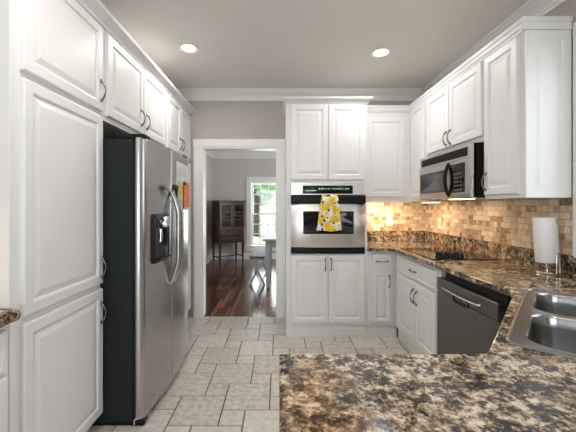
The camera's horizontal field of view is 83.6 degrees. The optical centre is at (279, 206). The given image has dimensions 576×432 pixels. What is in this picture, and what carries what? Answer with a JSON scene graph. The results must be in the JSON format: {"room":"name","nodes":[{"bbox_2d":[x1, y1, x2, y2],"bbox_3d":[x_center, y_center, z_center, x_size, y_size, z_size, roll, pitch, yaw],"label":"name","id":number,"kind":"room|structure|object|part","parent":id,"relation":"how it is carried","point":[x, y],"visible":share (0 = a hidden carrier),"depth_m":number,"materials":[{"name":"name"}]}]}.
{"room":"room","nodes":[
{"label":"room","id":0,"kind":"room"},
{"bbox_2d":[206,155,211,256],"bbox_3d":[-1.750,-0.038,6.077,0.100,2.750,4.114,0,0,0],"label":"wall","id":1,"kind":"structure","parent":0,"point":[208,159],"depth_m":7.74,"materials":[{"name":"grey paint"}]},
{"bbox_2d":[206,254,212,263],"bbox_3d":[-1.687,1.267,6.077,0.026,0.140,4.114,0,0,0],"label":"baseboard","id":2,"kind":"structure","parent":1,"relation":"attached to","point":[209,258],"depth_m":7.73,"materials":[{"name":"white paint"}]},
{"bbox_2d":[206,151,214,157],"bbox_3d":[-1.640,-1.306,6.077,0.120,0.215,4.114,0,0,0],"label":"trim","id":3,"kind":"structure","parent":1,"relation":"attached to","point":[210,154],"depth_m":7.78,"materials":[{"name":"white paint"}]},
{"bbox_2d":[212,159,275,252],"bbox_3d":[0.750,-0.038,8.204,5.100,2.750,0.140,0,0,0],"label":"wall","id":4,"kind":"structure","parent":0,"point":[229,176],"depth_m":8.13,"materials":[{"name":"grey paint"}]},
{"bbox_2d":[212,151,275,158],"bbox_3d":[0.750,-1.306,8.074,4.900,0.215,0.120,0,0,0],"label":"trim","id":5,"kind":"structure","parent":4,"relation":"attached to","point":[218,154],"depth_m":8.09,"materials":[{"name":"white paint"}]},
{"bbox_2d":[212,253,275,258],"bbox_3d":[0.750,1.267,8.121,4.900,0.140,0.026,0,0,0],"label":"baseboard","id":6,"kind":"structure","parent":4,"relation":"attached to","point":[246,255],"depth_m":8.12,"materials":[{"name":"white paint"}]},
{"bbox_2d":[245,177,275,250],"bbox_3d":[-0.281,0.193,8.160,1.161,1.861,0.188,0,0,0],"label":"window","id":7,"kind":"structure","parent":4,"relation":"in","point":[250,181],"depth_m":8.11,"materials":[{"name":"white paint"}]},
{"bbox_3d":[-0.281,-0.181,8.211,0.841,0.803,0.035,0,0,0],"label":"sash","id":8,"kind":"part","parent":7,"relation":"part of","materials":[{"name":"white paint"}]},
{"bbox_3d":[-0.281,0.582,8.171,0.841,0.803,0.035,0,0,0],"label":"sash","id":9,"kind":"part","parent":7,"relation":"part of","materials":[{"name":"white paint"}]},
{"bbox_2d":[87,259,411,431],"bbox_3d":[0.750,1.397,2.667,5.100,0.120,11.134,0,0,0],"label":"floor","id":10,"kind":"structure","parent":0,"point":[201,412],"depth_m":2.90,"materials":[{"name":"tile"}]},
{"bbox_2d":[0,325,7,431],"bbox_3d":[-1.352,0.894,0.806,0.690,0.886,0.912,0,0,0],"label":"base cabinet","id":11,"kind":"object","parent":10,"relation":"on","point":[3,330],"visible":0.96,"depth_m":1.22,"materials":[{"name":"white paint"}]},
{"bbox_3d":[-1.052,0.556,1.025,0.021,0.162,0.420,0,0,0],"label":"drawer","id":12,"kind":"part","parent":11,"relation":"part of","materials":[{"name":"white paint"}]},
{"bbox_3d":[-1.052,0.934,1.025,0.021,0.565,0.420,0,0,0],"label":"door","id":13,"kind":"part","parent":11,"relation":"part of","materials":[{"name":"white paint"}]},
{"bbox_2d":[0,309,20,327],"bbox_3d":[-1.354,0.426,0.800,0.686,0.048,0.921,0,0,0],"label":"countertop","id":14,"kind":"structure","parent":11,"relation":"on","point":[7,316],"depth_m":1.22,"materials":[{"name":"stone"}]},
{"bbox_2d":[0,0,110,431],"bbox_3d":[-1.354,0.088,1.610,0.686,2.497,0.656,0,0,0],"label":"pantry cabinet","id":15,"kind":"object","parent":10,"relation":"on","point":[51,51],"visible":0.99,"depth_m":1.50,"materials":[{"name":"white paint"}]},
{"bbox_3d":[-1.067,0.866,1.634,0.021,0.743,0.600,0,0,0],"label":"door","id":16,"kind":"part","parent":15,"relation":"part of","materials":[{"name":"white paint"}]},
{"bbox_3d":[-1.067,-0.036,1.634,0.021,0.997,0.600,0,0,0],"label":"door","id":17,"kind":"part","parent":15,"relation":"part of","materials":[{"name":"white paint"}]},
{"bbox_3d":[-1.067,-0.819,1.634,0.021,0.505,0.600,0,0,0],"label":"door","id":18,"kind":"part","parent":15,"relation":"part of","materials":[{"name":"white paint"}]},
{"bbox_3d":[-1.044,-1.124,1.610,0.066,0.072,0.656,0,0,0],"label":"crown moulding","id":19,"kind":"part","parent":15,"relation":"part of","materials":[{"name":"white paint"}]},
{"bbox_3d":[-1.040,0.632,1.905,0.034,0.136,0.014,0,0,0],"label":"handle","id":20,"kind":"part","parent":15,"relation":"part of","materials":[{"name":"silver metal"}]},
{"bbox_3d":[-1.040,0.362,1.905,0.034,0.136,0.014,0,0,0],"label":"handle","id":21,"kind":"part","parent":15,"relation":"part of","materials":[{"name":"silver metal"}]},
{"bbox_3d":[-1.040,-0.683,1.905,0.034,0.136,0.014,0,0,0],"label":"handle","id":22,"kind":"part","parent":15,"relation":"part of","materials":[{"name":"silver metal"}]},
{"bbox_2d":[92,134,187,425],"bbox_3d":[-1.188,0.449,2.421,0.944,1.777,0.958,0,0,0],"label":"refrigerator","id":23,"kind":"object","parent":10,"relation":"on","point":[144,285],"visible":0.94,"depth_m":1.95,"materials":[{"name":"silver metal"}]},
{"bbox_3d":[-1.255,1.312,2.421,0.730,0.050,0.918,0,0,0],"label":"kick plate","id":24,"kind":"part","parent":23,"relation":"part of","materials":[{"name":"black plastic"}]},
{"bbox_3d":[-0.830,0.434,2.157,0.073,1.699,0.430,0,0,0],"label":"freezer door","id":25,"kind":"part","parent":23,"relation":"part of","materials":[{"name":"silver metal"}]},
{"bbox_3d":[-0.788,0.195,2.140,0.030,0.088,0.024,0,0,0],"label":"spout","id":26,"kind":"part","parent":23,"relation":"part of","materials":[{"name":"silver metal"}]},
{"bbox_3d":[-0.793,0.110,2.185,0.008,0.085,0.240,0,0,0],"label":"control panel","id":27,"kind":"part","parent":23,"relation":"part of","materials":[{"name":"black glass"}]},
{"bbox_3d":[-0.761,0.222,2.340,0.088,0.695,0.032,0,0,0],"label":"handle","id":28,"kind":"part","parent":23,"relation":"part of","materials":[{"name":"silver metal"}]},
{"bbox_2d":[172,184,178,196],"bbox_3d":[-0.743,-0.111,2.305,0.033,0.089,0.090,0,0,0],"label":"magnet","id":29,"kind":"object","parent":23,"relation":"attached to","point":[174,187],"visible":1,"depth_m":2.30,"materials":[{"name":"black plastic"}]},
{"bbox_3d":[-0.760,0.222,2.415,0.088,0.695,0.032,0,0,0],"label":"handle","id":30,"kind":"part","parent":23,"relation":"part of","materials":[{"name":"silver metal"}]},
{"bbox_3d":[-0.830,0.434,2.639,0.073,1.699,0.522,0,0,0],"label":"door","id":31,"kind":"part","parent":23,"relation":"part of","materials":[{"name":"silver metal"}]},
{"bbox_2d":[178,181,182,198],"bbox_3d":[-0.790,-0.128,2.575,0.002,0.140,0.150,0,0,-2],"label":"card","id":32,"kind":"object","parent":23,"relation":"attached to","point":[180,184],"visible":0.81,"depth_m":2.57,"materials":[{"name":"yellow paper"}]},
{"bbox_2d":[176,161,187,210],"bbox_3d":[-0.799,-0.155,2.668,0.006,0.385,0.386,0,0,-3],"label":"paper sheet","id":33,"kind":"object","parent":23,"relation":"attached to","point":[181,169],"visible":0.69,"depth_m":2.62,"materials":[{"name":"white paper"}]},
{"bbox_2d":[184,182,189,207],"bbox_3d":[-0.797,-0.096,2.765,0.003,0.215,0.190,0,0,-1],"label":"drawing","id":34,"kind":"object","parent":23,"relation":"attached to","point":[187,186],"visible":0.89,"depth_m":2.80,"materials":[{"name":"orange paper"}]},
{"bbox_2d":[188,162,190,309],"bbox_3d":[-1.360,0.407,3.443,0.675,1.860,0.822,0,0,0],"label":"refrigerator side panel","id":35,"kind":"object","parent":10,"relation":"on","point":[189,165],"visible":0.04,"depth_m":3.79,"materials":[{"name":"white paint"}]},
{"bbox_2d":[211,200,245,263],"bbox_3d":[-1.210,0.602,7.703,0.720,1.470,0.408,0,0,-38],"label":"china cabinet","id":36,"kind":"object","parent":10,"relation":"on","point":[227,228],"visible":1,"depth_m":7.61,"materials":[{"name":"brown wood"}]},
{"bbox_3d":[-1.560,1.102,7.654,0.050,0.470,0.050,0,0,-38],"label":"leg","id":37,"kind":"part","parent":36,"relation":"part of","materials":[{"name":"brown wood"}]},
{"bbox_3d":[-1.362,1.102,7.403,0.050,0.470,0.050,0,0,-38],"label":"leg","id":38,"kind":"part","parent":36,"relation":"part of","materials":[{"name":"brown wood"}]},
{"bbox_3d":[-1.230,0.232,7.462,0.322,0.610,0.020,0,0,-38],"label":"door","id":39,"kind":"part","parent":36,"relation":"part of","materials":[{"name":"brown wood"}]},
{"bbox_3d":[-1.210,-0.108,7.703,0.720,0.050,0.408,0,0,-38],"label":"cornice","id":40,"kind":"part","parent":36,"relation":"part of","materials":[{"name":"brown wood"}]},
{"bbox_3d":[-1.102,0.629,7.566,0.620,0.115,0.020,0,0,-38],"label":"drawer","id":41,"kind":"part","parent":36,"relation":"part of","materials":[{"name":"brown wood"}]},
{"bbox_3d":[-1.102,0.752,7.566,0.620,0.110,0.020,0,0,-38],"label":"drawer","id":42,"kind":"part","parent":36,"relation":"part of","materials":[{"name":"brown wood"}]},
{"bbox_3d":[-0.972,0.232,7.667,0.322,0.610,0.020,0,0,-38],"label":"door","id":43,"kind":"part","parent":36,"relation":"part of","materials":[{"name":"brown wood"}]},
{"bbox_3d":[-0.883,1.102,7.781,0.050,0.470,0.050,0,0,-38],"label":"leg","id":44,"kind":"part","parent":36,"relation":"part of","materials":[{"name":"brown wood"}]},
{"bbox_2d":[249,247,265,284],"bbox_3d":[-0.372,1.089,6.020,0.281,0.511,1.230,0,0,0],"label":"bench","id":45,"kind":"object","parent":10,"relation":"on","point":[257,252],"visible":0.79,"depth_m":5.47,"materials":[{"name":"grey paint"}]},
{"bbox_3d":[-0.380,1.109,5.482,0.266,0.471,0.022,0,0,0],"label":"leg","id":46,"kind":"part","parent":45,"relation":"part of","materials":[{"name":"grey paint"}]},
{"bbox_3d":[-0.372,0.862,6.020,0.255,0.050,1.200,0,0,0],"label":"seat","id":47,"kind":"part","parent":45,"relation":"part of","materials":[{"name":"grey paint"}]},
{"bbox_3d":[-0.365,1.109,5.458,0.266,0.471,0.022,0,0,0],"label":"leg","id":48,"kind":"part","parent":45,"relation":"part of","materials":[{"name":"grey paint"}]},
{"bbox_2d":[263,233,275,287],"bbox_3d":[0.440,0.937,5.835,1.420,0.800,1.230,0,0,0],"label":"dining table","id":49,"kind":"object","parent":10,"relation":"on","point":[269,238],"visible":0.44,"depth_m":5.27,"materials":[{"name":"grey paint"}]},
{"bbox_3d":[-0.185,0.955,5.305,0.086,0.764,0.086,0,0,0],"label":"leg","id":50,"kind":"part","parent":49,"relation":"part of","materials":[{"name":"grey paint"}]},
{"bbox_3d":[-0.185,0.955,6.365,0.086,0.764,0.086,0,0,0],"label":"leg","id":51,"kind":"part","parent":49,"relation":"part of","materials":[{"name":"grey paint"}]},
{"bbox_2d":[283,97,372,336],"bbox_3d":[0.489,0.120,3.551,0.896,2.434,0.652,0,0,0],"label":"tall cabinet","id":52,"kind":"object","parent":10,"relation":"on","point":[326,137],"visible":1,"depth_m":3.26,"materials":[{"name":"white paint"}]},
{"bbox_3d":[0.306,0.844,3.271,0.369,0.686,0.021,0,0,0],"label":"door","id":53,"kind":"part","parent":52,"relation":"part of","materials":[{"name":"white paint"}]},
{"bbox_3d":[0.304,-0.647,3.271,0.373,0.763,0.021,0,0,0],"label":"door","id":54,"kind":"part","parent":52,"relation":"part of","materials":[{"name":"white paint"}]},
{"bbox_3d":[0.489,-1.069,3.502,0.896,0.056,0.555,0,0,0],"label":"crown moulding","id":55,"kind":"part","parent":52,"relation":"part of","materials":[{"name":"white paint"}]},
{"bbox_2d":[291,182,365,253],"bbox_3d":[0.494,0.121,3.521,0.750,0.728,0.599,0,0,0],"label":"oven","id":56,"kind":"object","parent":52,"relation":"in","point":[306,197],"visible":0.94,"depth_m":3.25,"materials":[{"name":"silver metal"}]},
{"bbox_3d":[0.494,0.196,3.260,0.750,0.442,0.042,0,0,0],"label":"door","id":57,"kind":"part","parent":56,"relation":"part of","materials":[{"name":"silver metal"}]},
{"bbox_3d":[0.494,-0.176,3.270,0.750,0.131,0.022,0,0,0],"label":"control panel","id":58,"kind":"part","parent":56,"relation":"part of","materials":[{"name":"silver metal"}]},
{"bbox_3d":[0.494,-0.067,3.251,0.750,0.084,0.060,0,0,0],"label":"handle","id":59,"kind":"part","parent":56,"relation":"part of","materials":[{"name":"black plastic"}]},
{"bbox_2d":[317,195,341,231],"bbox_3d":[0.496,0.070,3.219,0.252,0.368,0.072,0,0,0],"label":"dish towel","id":60,"kind":"object","parent":56,"relation":"hanging from","point":[329,219],"visible":1,"depth_m":3.20,"materials":[{"name":"fabric"}]},
{"bbox_3d":[0.683,0.844,3.271,0.369,0.686,0.021,0,0,0],"label":"door","id":61,"kind":"part","parent":52,"relation":"part of","materials":[{"name":"white paint"}]},
{"bbox_3d":[0.683,-0.647,3.271,0.369,0.763,0.021,0,0,0],"label":"door","id":62,"kind":"part","parent":52,"relation":"part of","materials":[{"name":"white paint"}]},
{"bbox_2d":[366,251,396,336],"bbox_3d":[1.323,0.897,3.552,0.854,0.879,0.651,0,0,0],"label":"base cabinet","id":63,"kind":"object","parent":10,"relation":"on","point":[381,265],"visible":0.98,"depth_m":3.27,"materials":[{"name":"white paint"}]},
{"bbox_3d":[1.042,0.560,3.271,0.192,0.150,0.021,0,0,0],"label":"drawer","id":64,"kind":"part","parent":63,"relation":"part of","materials":[{"name":"white paint"}]},
{"bbox_3d":[1.042,0.921,3.271,0.192,0.517,0.021,0,0,0],"label":"door","id":65,"kind":"part","parent":63,"relation":"part of","materials":[{"name":"white paint"}]},
{"bbox_2d":[396,253,445,353],"bbox_3d":[1.438,0.897,2.799,0.625,0.879,0.914,0,0,0],"label":"base cabinet","id":66,"kind":"object","parent":10,"relation":"on","point":[416,281],"visible":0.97,"depth_m":2.72,"materials":[{"name":"white paint"}]},
{"bbox_3d":[1.169,0.921,2.963,0.021,0.517,0.423,0,0,0],"label":"door","id":67,"kind":"part","parent":66,"relation":"part of","materials":[{"name":"white paint"}]},
{"bbox_3d":[1.169,0.560,2.785,0.021,0.150,0.780,0,0,0],"label":"drawer","id":68,"kind":"part","parent":66,"relation":"part of","materials":[{"name":"white paint"}]},
{"bbox_3d":[1.169,0.921,2.568,0.021,0.517,0.347,0,0,0],"label":"door","id":69,"kind":"part","parent":66,"relation":"part of","materials":[{"name":"white paint"}]},
{"bbox_2d":[437,272,511,353],"bbox_3d":[1.429,0.903,2.008,0.622,0.868,0.648,0,0,0],"label":"dishwasher","id":70,"kind":"object","parent":10,"relation":"on","point":[470,315],"visible":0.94,"depth_m":1.97,"materials":[{"name":"black"}]},
{"bbox_3d":[1.130,0.564,2.025,0.024,0.018,0.418,0,0,0],"label":"handle","id":71,"kind":"part","parent":70,"relation":"part of","materials":[{"name":"silver metal"}]},
{"bbox_3d":[1.170,0.915,2.008,0.056,0.614,0.648,0,0,0],"label":"door","id":72,"kind":"part","parent":70,"relation":"part of","materials":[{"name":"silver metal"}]},
{"bbox_3d":[1.169,0.558,2.008,0.058,0.094,0.648,0,0,0],"label":"control panel","id":73,"kind":"part","parent":70,"relation":"part of","materials":[{"name":"black plastic"}]},
{"bbox_2d":[446,272,511,305],"bbox_3d":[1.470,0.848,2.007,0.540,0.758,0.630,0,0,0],"label":"control panel","id":74,"kind":"object","parent":70,"relation":"in","point":[503,298],"depth_m":1.90,"materials":[{"name":"black"}]},
{"bbox_3d":[0.890,0.897,0.603,1.710,0.879,0.606,0,0,0],"label":"base cabinet","id":75,"kind":"object","parent":10,"relation":"on","visible":0},
{"bbox_2d":[279,231,575,431],"bbox_3d":[0.884,0.378,2.074,1.768,0.157,3.608,0,0,0],"label":"countertop","id":76,"kind":"structure","parent":75,"relation":"on","point":[509,387],"depth_m":0.79,"materials":[{"name":"stone"}]},
{"bbox_2d":[401,248,501,259],"bbox_3d":[1.475,0.397,2.866,0.540,0.050,0.692,0,0,0],"label":"cooktop","id":77,"kind":"object","parent":76,"relation":"in","point":[431,253],"visible":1,"depth_m":2.65,"materials":[{"name":"black glass"}]},
{"bbox_3d":[1.295,0.394,2.565,0.058,0.044,0.057,0,0,0],"label":"knob","id":78,"kind":"part","parent":77,"relation":"part of","materials":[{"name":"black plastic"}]},
{"bbox_3d":[1.365,0.394,2.560,0.058,0.044,0.057,0,0,0],"label":"knob","id":79,"kind":"part","parent":77,"relation":"part of","materials":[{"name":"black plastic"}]},
{"bbox_3d":[1.440,0.394,2.560,0.058,0.044,0.057,0,0,0],"label":"knob","id":80,"kind":"part","parent":77,"relation":"part of","materials":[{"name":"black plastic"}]},
{"bbox_2d":[505,289,575,359],"bbox_3d":[1.167,0.508,1.143,0.521,0.190,0.855,0,0,41],"label":"sink","id":81,"kind":"object","parent":76,"relation":"in","point":[544,321],"visible":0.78,"depth_m":1.22,"materials":[{"name":"metal"}]},
{"bbox_2d":[525,314,575,352],"bbox_3d":[1.024,0.510,1.001,0.399,0.184,0.374,0,0,41],"label":"basin","id":82,"kind":"object","parent":81,"relation":"in","point":[554,333],"depth_m":1.21,"materials":[{"name":"silver metal"}]},
{"bbox_2d":[533,293,575,316],"bbox_3d":[1.287,0.510,1.304,0.399,0.184,0.373,0,0,41],"label":"basin","id":83,"kind":"object","parent":81,"relation":"in","point":[550,304],"depth_m":1.51,"materials":[{"name":"silver metal"}]},
{"bbox_2d":[535,253,560,274],"bbox_3d":[1.684,0.248,2.024,0.116,0.346,0.117,0,0,30],"label":"paper towel holder","id":84,"kind":"object","parent":76,"relation":"on","point":[547,271],"visible":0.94,"depth_m":1.97,"materials":[{"name":"silver metal"}]},
{"bbox_2d":[532,216,559,262],"bbox_3d":[1.675,0.209,2.025,0.143,0.287,0.117,0,0,0],"label":"paper towel roll","id":85,"kind":"object","parent":84,"relation":"on","point":[545,229],"visible":0.99,"depth_m":1.98,"materials":[{"name":"white paper"}]},
{"bbox_3d":[1.698,0.346,1.960,0.029,0.127,0.009,0,0,0],"label":"arm","id":86,"kind":"part","parent":84,"relation":"part of","materials":[{"name":"silver metal"}]},
{"bbox_2d":[188,101,413,316],"bbox_3d":[0.035,-0.023,3.950,3.670,2.720,0.140,0,0,0],"label":"wall","id":87,"kind":"structure","parent":0,"point":[209,119],"depth_m":3.88,"materials":[{"name":"grey paint"}]},
{"bbox_2d":[193,139,284,317],"bbox_3d":[-0.478,0.262,3.949,1.124,2.150,0.182,0,0,0],"label":"trim","id":88,"kind":"structure","parent":87,"relation":"attached to","point":[200,146],"depth_m":3.86,"materials":[{"name":"white paint"}]},
{"bbox_2d":[177,88,422,100],"bbox_3d":[0.035,-1.325,3.832,3.470,0.115,0.096,0,0,0],"label":"trim","id":89,"kind":"structure","parent":87,"relation":"attached to","point":[190,94],"depth_m":3.82,"materials":[{"name":"white paint"}]},
{"bbox_2d":[367,105,409,201],"bbox_3d":[1.175,-0.578,3.714,0.559,1.074,0.304,0,0,0],"label":"upper cabinet","id":90,"kind":"object","parent":87,"relation":"attached to","point":[388,126],"visible":0.73,"depth_m":3.57,"materials":[{"name":"white paint"}]},
{"bbox_3d":[1.192,-1.078,3.574,0.525,0.074,0.024,0,0,0],"label":"crown moulding","id":91,"kind":"part","parent":90,"relation":"part of","materials":[{"name":"white paint"}]},
{"bbox_2d":[367,202,425,230],"bbox_3d":[1.333,0.118,3.874,0.872,0.360,0.012,0,0,0],"label":"tile backsplash","id":92,"kind":"structure","parent":87,"relation":"attached to","point":[406,216],"depth_m":3.87,"materials":[{"name":"tile"}]},
{"bbox_2d":[386,216,391,225],"bbox_3d":[1.321,0.181,3.864,0.072,0.116,0.008,0,0,0],"label":"outlet plate","id":93,"kind":"object","parent":92,"relation":"attached to","point":[388,218],"visible":1,"depth_m":3.86,"materials":[{"name":"white plastic"}]},
{"bbox_2d":[409,92,454,201],"bbox_3d":[1.578,-0.583,3.509,0.292,1.065,0.714,0,0,0],"label":"upper cabinet","id":94,"kind":"object","parent":87,"relation":"attached to","point":[418,108],"visible":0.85,"depth_m":3.35,"materials":[{"name":"white paint"}]},
{"bbox_3d":[1.446,-0.554,3.360,0.021,0.953,0.350,0,0,0],"label":"door","id":95,"kind":"part","parent":94,"relation":"part of","materials":[{"name":"white paint"}]},
{"bbox_3d":[1.444,-1.078,3.356,0.024,0.074,0.408,0,0,0],"label":"crown moulding","id":96,"kind":"part","parent":94,"relation":"part of","materials":[{"name":"white paint"}]},
{"bbox_2d":[421,201,440,202],"bbox_3d":[1.580,-0.042,3.360,0.050,0.016,0.320,0,0,0],"label":"light","id":97,"kind":"object","parent":94,"relation":"attached to","point":[423,201],"visible":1,"depth_m":3.30,"materials":[{"name":"white plastic"}]},
{"bbox_2d":[100,0,527,87],"bbox_3d":[0.035,-1.423,0.490,3.670,0.080,6.780,0,0,0],"label":"ceiling","id":98,"kind":"structure","parent":0,"point":[242,43],"depth_m":2.63,"materials":[{"name":"white paint"}]},
{"bbox_2d":[177,42,199,53],"bbox_3d":[-0.793,-1.379,2.815,0.200,0.009,0.200,0,0,0],"label":"recessed light","id":99,"kind":"object","parent":98,"relation":"in","point":[185,47],"visible":1,"depth_m":2.81,"materials":[{"name":"white paint"}]},
{"bbox_2d":[370,47,392,57],"bbox_3d":[0.916,-1.379,2.898,0.200,0.009,0.200,0,0,0],"label":"recessed light","id":100,"kind":"object","parent":98,"relation":"in","point":[381,52],"visible":1,"depth_m":2.89,"materials":[{"name":"white paint"}]},
{"bbox_2d":[545,0,575,195],"bbox_3d":[1.820,-0.023,0.540,0.100,2.720,6.680,0,0,0],"label":"wall","id":101,"kind":"structure","parent":0,"point":[567,8],"depth_m":1.95,"materials":[{"name":"grey paint"}]},
{"bbox_2d":[426,49,483,156],"bbox_3d":[1.563,-0.790,2.715,0.323,0.650,0.873,0,0,0],"label":"upper cabinet","id":102,"kind":"object","parent":101,"relation":"attached to","point":[455,104],"visible":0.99,"depth_m":2.59,"materials":[{"name":"white paint"}]},
{"bbox_3d":[1.446,-0.766,2.938,0.021,0.530,0.405,0,0,0],"label":"door","id":103,"kind":"part","parent":102,"relation":"part of","materials":[{"name":"white paint"}]},
{"bbox_2d":[420,142,484,199],"bbox_3d":[1.522,-0.257,2.723,0.404,0.398,0.846,0,0,0],"label":"microwave","id":104,"kind":"object","parent":102,"relation":"attached to","point":[456,173],"visible":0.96,"depth_m":2.52,"materials":[{"name":"silver plastic"}]},
{"bbox_3d":[1.372,-0.208,2.722,0.012,0.290,0.836,0,0,0],"label":"door","id":105,"kind":"part","parent":104,"relation":"part of","materials":[{"name":"silver metal"}]},
{"bbox_3d":[1.350,-0.210,2.600,0.060,0.276,0.032,0,0,0],"label":"handle","id":106,"kind":"part","parent":104,"relation":"part of","materials":[{"name":"black plastic"}]},
{"bbox_3d":[1.365,-0.214,2.469,0.006,0.222,0.193,0,0,0],"label":"control panel","id":107,"kind":"part","parent":104,"relation":"part of","materials":[{"name":"black glass"}]},
{"bbox_3d":[1.444,-1.078,2.715,0.024,0.074,0.873,0,0,0],"label":"crown moulding","id":108,"kind":"part","parent":102,"relation":"part of","materials":[{"name":"white paint"}]},
{"bbox_3d":[1.446,-0.766,2.510,0.021,0.530,0.435,0,0,0],"label":"door","id":109,"kind":"part","parent":102,"relation":"part of","materials":[{"name":"white paint"}]},
{"bbox_2d":[422,0,565,93],"bbox_3d":[1.722,-1.325,0.540,0.096,0.115,6.680,0,0,0],"label":"trim","id":110,"kind":"structure","parent":101,"relation":"attached to","point":[531,7],"depth_m":2.42,"materials":[{"name":"white paint"}]},
{"bbox_2d":[426,196,572,255],"bbox_3d":[1.764,0.117,2.880,0.012,0.361,1.975,0,0,0],"label":"tile backsplash","id":111,"kind":"structure","parent":101,"relation":"attached to","point":[502,221],"depth_m":2.54,"materials":[{"name":"tile"}]},
{"bbox_2d":[438,218,440,228],"bbox_3d":[1.751,0.187,3.530,0.013,0.116,0.070,0,0,0],"label":"switch plate","id":112,"kind":"object","parent":111,"relation":"attached to","point":[439,219],"visible":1,"depth_m":3.52,"materials":[{"name":"white plastic"}]},
{"bbox_2d":[481,16,572,198],"bbox_3d":[1.563,-0.583,2.083,0.323,1.065,0.387,0,0,0],"label":"upper cabinet","id":113,"kind":"object","parent":101,"relation":"attached to","point":[528,66],"visible":1,"depth_m":1.90,"materials":[{"name":"white paint"}]},
{"bbox_3d":[1.419,-0.168,2.235,0.034,0.136,0.014,0,0,0],"label":"handle","id":114,"kind":"part","parent":113,"relation":"part of","materials":[{"name":"silver metal"}]},
{"bbox_3d":[1.446,-0.553,2.103,0.021,0.956,0.317,0,0,0],"label":"door","id":115,"kind":"part","parent":113,"relation":"part of","materials":[{"name":"white paint"}]},
{"bbox_3d":[1.444,-1.078,2.094,0.024,0.074,0.367,0,0,0],"label":"crown moulding","id":116,"kind":"part","parent":113,"relation":"part of","materials":[{"name":"white paint"}]},
{"bbox_3d":[1.578,-1.078,1.900,0.292,0.074,0.020,0,0,0],"label":"moulding","id":117,"kind":"part","parent":113,"relation":"part of","materials":[{"name":"white paint"}]},
{"bbox_3d":[1.589,-0.544,1.904,0.269,0.989,0.012,0,0,0],"label":"panel","id":118,"kind":"part","parent":113,"relation":"part of","materials":[{"name":"white paint"}]},
{"bbox_2d":[573,22,575,256],"bbox_3d":[1.770,-0.388,1.270,0.140,1.370,1.244,0,0,0],"label":"window frame","id":119,"kind":"structure","parent":101,"relation":"in","point":[574,23],"depth_m":1.88,"materials":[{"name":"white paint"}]},
{"label":"outside","id":120,"kind":"structure","parent":0,"visible":0},
{"bbox_2d":[253,215,274,242],"bbox_3d":[0.000,1.762,39.217,50.000,0.150,61.566,0,0,0],"label":"ground","id":121,"kind":"structure","parent":120,"point":[264,218],"depth_m":25.35,"materials":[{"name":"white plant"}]},
{"bbox_2d":[253,185,274,236],"bbox_3d":[-1.173,-1.153,17.733,5.114,5.710,4.724,0,0,-39],"label":"tree","id":122,"kind":"object","parent":121,"relation":"on","point":[264,188],"visible":0.05,"depth_m":17.86,"materials":[{"name":"green plant"}]},
{"bbox_3d":[-1.173,-1.988,17.733,5.114,4.040,4.724,0,0,-39],"label":"crown","id":123,"kind":"part","parent":122,"relation":"part of","materials":[{"name":"green plant"}]},
{"bbox_3d":[-1.750,-0.023,0.540,0.100,2.720,6.680,0,0,0],"label":"wall","id":124,"kind":"structure","parent":0,"visible":0},
{"bbox_2d":[100,14,171,145],"bbox_3d":[-1.354,-0.843,2.485,0.686,0.635,1.090,0,0,0],"label":"upper cabinet","id":125,"kind":"object","parent":124,"relation":"attached to","point":[134,102],"visible":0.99,"depth_m":2.29,"materials":[{"name":"white paint"}]},
{"bbox_3d":[-1.067,-0.815,2.252,0.021,0.512,0.520,0,0,0],"label":"door","id":126,"kind":"part","parent":125,"relation":"part of","materials":[{"name":"white paint"}]},
{"bbox_3d":[-1.044,-1.124,2.485,0.066,0.072,1.090,0,0,0],"label":"crown moulding","id":127,"kind":"part","parent":125,"relation":"part of","materials":[{"name":"white paint"}]},
{"bbox_3d":[-1.067,-0.815,2.768,0.021,0.512,0.488,0,0,0],"label":"door","id":128,"kind":"part","parent":125,"relation":"part of","materials":[{"name":"white paint"}]},
{"bbox_2d":[165,84,194,161],"bbox_3d":[-1.354,-0.843,3.443,0.686,0.635,0.822,0,0,0],"label":"upper cabinet","id":129,"kind":"object","parent":124,"relation":"attached to","point":[179,110],"visible":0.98,"depth_m":3.35,"materials":[{"name":"white paint"}]},
{"bbox_3d":[-1.067,-0.815,3.256,0.021,0.512,0.412,0,0,0],"label":"door","id":130,"kind":"part","parent":129,"relation":"part of","materials":[{"name":"white paint"}]},
{"bbox_3d":[-1.044,-1.124,3.443,0.066,0.072,0.822,0,0,0],"label":"crown moulding","id":131,"kind":"part","parent":129,"relation":"part of","materials":[{"name":"white paint"}]},
{"bbox_3d":[-1.067,-0.815,3.659,0.021,0.512,0.371,0,0,0],"label":"door","id":132,"kind":"part","parent":129,"relation":"part of","materials":[{"name":"white paint"}]}
]}

